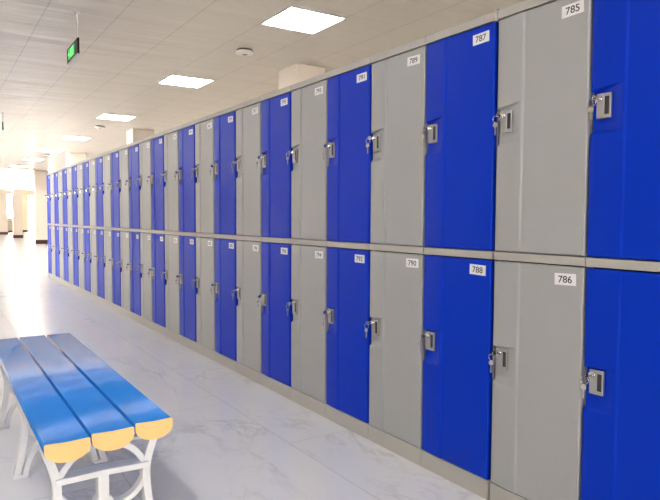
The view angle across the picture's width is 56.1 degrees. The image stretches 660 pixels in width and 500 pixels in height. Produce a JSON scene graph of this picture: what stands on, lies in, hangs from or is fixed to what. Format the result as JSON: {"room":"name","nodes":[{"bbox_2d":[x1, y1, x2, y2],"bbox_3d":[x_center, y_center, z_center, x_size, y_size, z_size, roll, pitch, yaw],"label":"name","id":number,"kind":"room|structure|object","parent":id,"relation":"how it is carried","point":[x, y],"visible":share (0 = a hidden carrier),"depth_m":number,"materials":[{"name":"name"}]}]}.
{"room":"changing room","nodes":[
{"label":"changing room","id":0,"kind":"room"},
{"bbox_2d":[0,189,7,234],"bbox_3d":[-20.189,-2.458,38.194,0.484,3.000,0.424,-2,4,-33],"label":"wall pillar","id":1,"kind":"structure","parent":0,"point":[3,192],"depth_m":38.05,"materials":[{"name":"paint"}]},
{"bbox_2d":[0,168,29,189],"bbox_3d":[-15.320,-2.703,22.429,8.040,0.820,0.300,-2,4,-33],"label":"wall header","id":2,"kind":"structure","parent":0,"point":[10,178],"depth_m":24.20,"materials":[{"name":"white paint"}]},
{"bbox_2d":[12,190,22,237],"bbox_3d":[-16.253,-2.126,32.174,0.444,3.000,0.424,-2,4,-33],"label":"wall pillar","id":3,"kind":"structure","parent":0,"point":[16,194],"depth_m":32.02,"materials":[{"name":"paint"}]},
{"bbox_2d":[7,190,33,229],"bbox_3d":[-25.612,-2.733,43.016,13.100,3.000,0.200,-2,4,-33],"label":"wall","id":4,"kind":"structure","parent":0,"point":[24,193],"depth_m":45.09,"materials":[{"name":"beige paint"}]},
{"bbox_2d":[27,195,34,231],"bbox_3d":[-21.897,-2.693,45.425,0.550,2.700,0.100,-2,4,-33],"label":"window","id":5,"kind":"structure","parent":4,"relation":"in","point":[27,195],"depth_m":45.31,"materials":[{"name":"white"}]},
{"bbox_2d":[34,170,47,243],"bbox_3d":[-11.939,-1.765,25.626,0.524,3.000,0.324,-2,4,-33],"label":"wall pillar","id":6,"kind":"structure","parent":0,"point":[40,181],"depth_m":25.48,"materials":[{"name":"paint"}]},
{"bbox_2d":[66,152,85,165],"bbox_3d":[-7.553,-1.372,18.469,0.504,3.000,0.524,-2,4,-33],"label":"wall pillar","id":7,"kind":"structure","parent":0,"point":[71,157],"depth_m":18.17,"materials":[{"name":"paint"}]},
{"bbox_2d":[126,128,153,143],"bbox_3d":[-4.135,-1.100,13.542,0.484,3.000,0.524,-2,4,-33],"label":"wall pillar","id":8,"kind":"structure","parent":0,"point":[133,135],"depth_m":13.25,"materials":[{"name":"paint"}]},
{"bbox_2d":[0,232,485,499],"bbox_3d":[-11.035,0.055,20.587,13.500,0.100,53.900,-2,4,-33],"label":"floor","id":9,"kind":"structure","parent":0,"point":[231,436],"depth_m":3.24,"materials":[{"name":"tile"}]},
{"bbox_2d":[8,221,12,231],"bbox_3d":[-22.889,-1.690,44.360,0.340,0.800,0.400,-2,4,-33],"label":"base cabinet","id":10,"kind":"object","parent":9,"relation":"on","point":[10,223],"visible":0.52,"depth_m":44.18,"materials":[{"name":"beige"}]},
{"bbox_2d":[44,172,51,277],"bbox_3d":[-4.958,-0.455,11.479,0.554,1.920,0.400,-2,4,-33],"label":"locker","id":11,"kind":"object","parent":9,"relation":"on","point":[49,223],"visible":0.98,"depth_m":11.32,"materials":[{"name":"metal"}]},
{"bbox_2d":[48,171,55,279],"bbox_3d":[-4.740,-0.436,11.142,0.554,1.920,0.400,-2,4,-33],"label":"locker","id":12,"kind":"object","parent":9,"relation":"on","point":[52,172],"visible":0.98,"depth_m":10.98,"materials":[{"name":"metal"}]},
{"bbox_2d":[52,170,59,281],"bbox_3d":[-4.521,-0.417,10.805,0.554,1.920,0.400,-2,4,-33],"label":"locker","id":13,"kind":"object","parent":9,"relation":"on","point":[56,197],"visible":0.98,"depth_m":10.65,"materials":[{"name":"metal"}]},
{"bbox_2d":[56,168,63,283],"bbox_3d":[-4.303,-0.399,10.468,0.554,1.920,0.400,-2,4,-33],"label":"locker","id":14,"kind":"object","parent":9,"relation":"on","point":[60,201],"visible":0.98,"depth_m":10.31,"materials":[{"name":"plastic"}]},
{"bbox_2d":[60,167,68,286],"bbox_3d":[-4.085,-0.380,10.131,0.554,1.920,0.400,-2,4,-33],"label":"locker","id":15,"kind":"object","parent":9,"relation":"on","point":[64,169],"visible":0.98,"depth_m":9.98,"materials":[{"name":"metal"}]},
{"bbox_2d":[64,165,73,289],"bbox_3d":[-3.866,-0.362,9.794,0.554,1.920,0.400,-2,4,-33],"label":"locker","id":16,"kind":"object","parent":9,"relation":"on","point":[69,168],"visible":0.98,"depth_m":9.64,"materials":[{"name":"metal"}]},
{"bbox_2d":[69,163,78,291],"bbox_3d":[-3.648,-0.343,9.457,0.554,1.920,0.400,-2,4,-33],"label":"locker","id":17,"kind":"object","parent":9,"relation":"on","point":[74,166],"visible":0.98,"depth_m":9.31,"materials":[{"name":"plastic"}]},
{"bbox_2d":[74,161,84,294],"bbox_3d":[-3.430,-0.325,9.120,0.554,1.920,0.400,-2,4,-33],"label":"locker","id":18,"kind":"object","parent":9,"relation":"on","point":[79,164],"visible":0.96,"depth_m":8.96,"materials":[{"name":"plastic"}]},
{"bbox_2d":[80,159,90,297],"bbox_3d":[-3.211,-0.306,8.783,0.554,1.920,0.400,-2,4,-33],"label":"locker","id":19,"kind":"object","parent":9,"relation":"on","point":[86,214],"visible":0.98,"depth_m":8.63,"materials":[{"name":"plastic"}]},
{"bbox_2d":[0,332,172,499],"bbox_3d":[-1.185,0.756,2.738,0.406,0.453,1.877,-2,4,-33],"label":"bench","id":20,"kind":"object","parent":9,"relation":"on","point":[74,404],"visible":1,"depth_m":2.24,"materials":[{"name":"blue plastic"}]},
{"bbox_2d":[86,156,97,300],"bbox_3d":[-2.993,-0.288,8.446,0.554,1.920,0.400,-2,4,-33],"label":"locker","id":21,"kind":"object","parent":9,"relation":"on","point":[92,172],"visible":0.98,"depth_m":8.29,"materials":[{"name":"plastic"}]},
{"bbox_2d":[92,154,104,304],"bbox_3d":[-2.775,-0.269,8.109,0.554,1.920,0.400,-2,4,-33],"label":"locker","id":22,"kind":"object","parent":9,"relation":"on","point":[100,229],"visible":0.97,"depth_m":7.96,"materials":[{"name":"plastic"}]},
{"bbox_2d":[100,151,112,308],"bbox_3d":[-2.556,-0.251,7.772,0.554,1.920,0.400,-2,4,-33],"label":"locker","id":23,"kind":"object","parent":9,"relation":"on","point":[108,267],"visible":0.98,"depth_m":7.62,"materials":[{"name":"plastic"}]},
{"bbox_2d":[107,147,121,312],"bbox_3d":[-2.338,-0.232,7.435,0.554,1.920,0.400,-2,4,-33],"label":"locker","id":24,"kind":"object","parent":9,"relation":"on","point":[114,156],"visible":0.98,"depth_m":7.29,"materials":[{"name":"plastic"}]},
{"bbox_2d":[116,144,130,318],"bbox_3d":[-2.120,-0.213,7.098,0.554,1.920,0.400,-2,4,-33],"label":"locker","id":25,"kind":"object","parent":9,"relation":"on","point":[124,150],"visible":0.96,"depth_m":6.95,"materials":[{"name":"plastic"}]},
{"bbox_2d":[125,140,141,323],"bbox_3d":[-1.901,-0.195,6.761,0.554,1.920,0.400,-2,4,-33],"label":"locker","id":26,"kind":"object","parent":9,"relation":"on","point":[134,193],"visible":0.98,"depth_m":6.61,"materials":[{"name":"plastic"}]},
{"bbox_2d":[135,136,153,329],"bbox_3d":[-1.683,-0.176,6.423,0.554,1.920,0.400,-2,4,-33],"label":"locker","id":27,"kind":"object","parent":9,"relation":"on","point":[145,143],"visible":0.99,"depth_m":6.27,"materials":[{"name":"plastic"}]},
{"bbox_2d":[147,132,166,335],"bbox_3d":[-1.465,-0.158,6.087,0.554,1.920,0.400,-2,4,-33],"label":"locker","id":28,"kind":"object","parent":9,"relation":"on","point":[157,142],"visible":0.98,"depth_m":5.94,"materials":[{"name":"plastic"}]},
{"bbox_2d":[160,126,180,342],"bbox_3d":[-1.246,-0.139,5.750,0.554,1.920,0.400,-2,4,-33],"label":"locker","id":29,"kind":"object","parent":9,"relation":"on","point":[171,147],"visible":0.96,"depth_m":5.60,"materials":[{"name":"plastic"}]},
{"bbox_2d":[174,120,197,351],"bbox_3d":[-1.028,-0.121,5.412,0.554,1.920,0.400,-2,4,-33],"label":"locker","id":30,"kind":"object","parent":9,"relation":"on","point":[186,133],"visible":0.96,"depth_m":5.26,"materials":[{"name":"plastic"}]},
{"bbox_2d":[191,114,216,360],"bbox_3d":[-0.810,-0.102,5.075,0.554,1.920,0.400,-2,4,-33],"label":"locker","id":31,"kind":"object","parent":9,"relation":"on","point":[204,127],"visible":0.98,"depth_m":4.93,"materials":[{"name":"plastic"}]},
{"bbox_2d":[209,106,237,371],"bbox_3d":[-0.591,-0.083,4.738,0.554,1.920,0.400,-2,4,-33],"label":"locker","id":32,"kind":"object","parent":9,"relation":"on","point":[224,120],"visible":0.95,"depth_m":4.59,"materials":[{"name":"plastic"}]},
{"bbox_2d":[231,96,263,384],"bbox_3d":[-0.373,-0.065,4.401,0.554,1.920,0.400,-2,4,-33],"label":"locker","id":33,"kind":"object","parent":9,"relation":"on","point":[248,113],"visible":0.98,"depth_m":4.25,"materials":[{"name":"plastic"}]},
{"bbox_2d":[256,85,293,399],"bbox_3d":[-0.155,-0.046,4.064,0.554,1.920,0.400,-2,4,-33],"label":"locker","id":34,"kind":"object","parent":9,"relation":"on","point":[276,105],"visible":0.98,"depth_m":3.91,"materials":[{"name":"plastic"}]},
{"bbox_2d":[286,72,328,417],"bbox_3d":[0.064,-0.028,3.727,0.554,1.920,0.400,-2,4,-33],"label":"locker","id":35,"kind":"object","parent":9,"relation":"on","point":[309,97],"visible":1,"depth_m":3.58,"materials":[{"name":"plastic"}]},
{"bbox_2d":[321,56,373,438],"bbox_3d":[0.282,-0.009,3.390,0.554,1.920,0.400,-2,4,-33],"label":"locker","id":36,"kind":"object","parent":9,"relation":"on","point":[348,243],"visible":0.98,"depth_m":3.24,"materials":[{"name":"plastic"}]},
{"bbox_2d":[364,37,427,465],"bbox_3d":[0.500,0.009,3.053,0.554,1.920,0.400,-2,4,-33],"label":"locker","id":37,"kind":"object","parent":9,"relation":"on","point":[398,97],"visible":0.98,"depth_m":2.90,"materials":[{"name":"plastic"}]},
{"bbox_2d":[418,9,499,499],"bbox_3d":[0.721,0.024,2.712,0.554,1.928,0.409,-2,4,-33],"label":"locker","id":38,"kind":"object","parent":9,"relation":"on","point":[463,59],"visible":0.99,"depth_m":2.56,"materials":[{"name":"plastic"}]},
{"bbox_2d":[488,0,593,499],"bbox_3d":[0.942,0.047,2.373,0.554,1.920,0.400,-2,4,-33],"label":"locker","id":39,"kind":"object","parent":9,"relation":"on","point":[546,46],"visible":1,"depth_m":2.22,"materials":[{"name":"plastic"}]},
{"bbox_2d":[580,0,659,499],"bbox_3d":[1.160,0.065,2.035,0.554,1.920,0.400,-2,4,-33],"label":"locker","id":40,"kind":"object","parent":9,"relation":"on","point":[621,435],"visible":1,"depth_m":1.96,"materials":[{"name":"plastic"}]},
{"bbox_2d":[0,0,524,190],"bbox_3d":[-11.022,-3.041,20.424,13.500,0.100,53.900,-2,4,-33],"label":"ceiling","id":41,"kind":"structure","parent":0,"point":[127,47],"depth_m":7.08,"materials":[{"name":"plaster"},{"name":"ceiling tile"}]},
{"bbox_2d":[22,158,43,160],"bbox_3d":[-9.767,-2.977,20.346,0.600,0.010,0.600,-2,4,-33],"label":"recessed light","id":42,"kind":"object","parent":41,"relation":"in","point":[23,158],"visible":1,"depth_m":20.34,"materials":[{"name":"white"}]},
{"bbox_2d":[38,149,63,151],"bbox_3d":[-7.913,-2.823,17.560,0.600,0.010,0.600,-2,4,-33],"label":"recessed light","id":43,"kind":"object","parent":41,"relation":"in","point":[48,150],"visible":1,"depth_m":17.54,"materials":[{"name":"white"}]},
{"bbox_2d":[67,12,79,64],"bbox_3d":[-2.441,-2.001,5.877,0.044,0.385,0.510,-2,4,-33],"label":"exit sign","id":44,"kind":"object","parent":41,"relation":"hanging from","point":[73,51],"visible":1,"depth_m":5.77,"materials":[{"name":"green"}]},
{"bbox_2d":[60,136,90,139],"bbox_3d":[-6.069,-2.669,14.767,0.600,0.010,0.600,-2,4,-33],"label":"recessed light","id":45,"kind":"object","parent":41,"relation":"in","point":[63,137],"visible":1,"depth_m":14.81,"materials":[{"name":"white plastic"}]},
{"bbox_2d":[95,125,105,128],"bbox_3d":[-4.758,-2.537,12.809,0.214,0.058,0.214,-2,4,-33],"label":"smoke detector","id":46,"kind":"object","parent":41,"relation":"attached to","point":[96,126],"visible":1,"depth_m":12.73,"materials":[{"name":"grey plastic"}]},
{"bbox_2d":[96,113,136,120],"bbox_3d":[-4.032,-2.498,11.659,0.600,0.010,0.600,-2,4,-33],"label":"recessed light","id":47,"kind":"object","parent":41,"relation":"in","point":[102,116],"visible":1,"depth_m":11.65,"materials":[{"name":"white plastic"}]},
{"bbox_2d":[157,74,213,87],"bbox_3d":[-1.994,-2.326,8.552,0.600,0.010,0.600,-2,4,-33],"label":"recessed light","id":48,"kind":"object","parent":41,"relation":"in","point":[178,80],"visible":1,"depth_m":8.53,"materials":[{"name":"white plastic"}]},
{"bbox_2d":[235,48,253,55],"bbox_3d":[-0.956,-2.214,6.941,0.214,0.058,0.214,-2,4,-33],"label":"smoke detector","id":49,"kind":"object","parent":41,"relation":"attached to","point":[240,51],"visible":1,"depth_m":6.88,"materials":[{"name":"grey plastic"}]},
{"bbox_2d":[260,6,346,33],"bbox_3d":[-0.259,-2.180,5.891,0.600,0.010,0.600,-2,4,-33],"label":"recessed light","id":50,"kind":"object","parent":41,"relation":"in","point":[293,18],"visible":1,"depth_m":5.87,"materials":[{"name":"white plastic"}]},
{"bbox_2d":[278,63,324,89],"bbox_3d":[-0.366,-0.789,7.908,0.444,3.000,0.494,-2,4,-33],"label":"wall pillar","id":51,"kind":"structure","parent":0,"point":[295,73],"depth_m":7.64,"materials":[{"name":"paint"}]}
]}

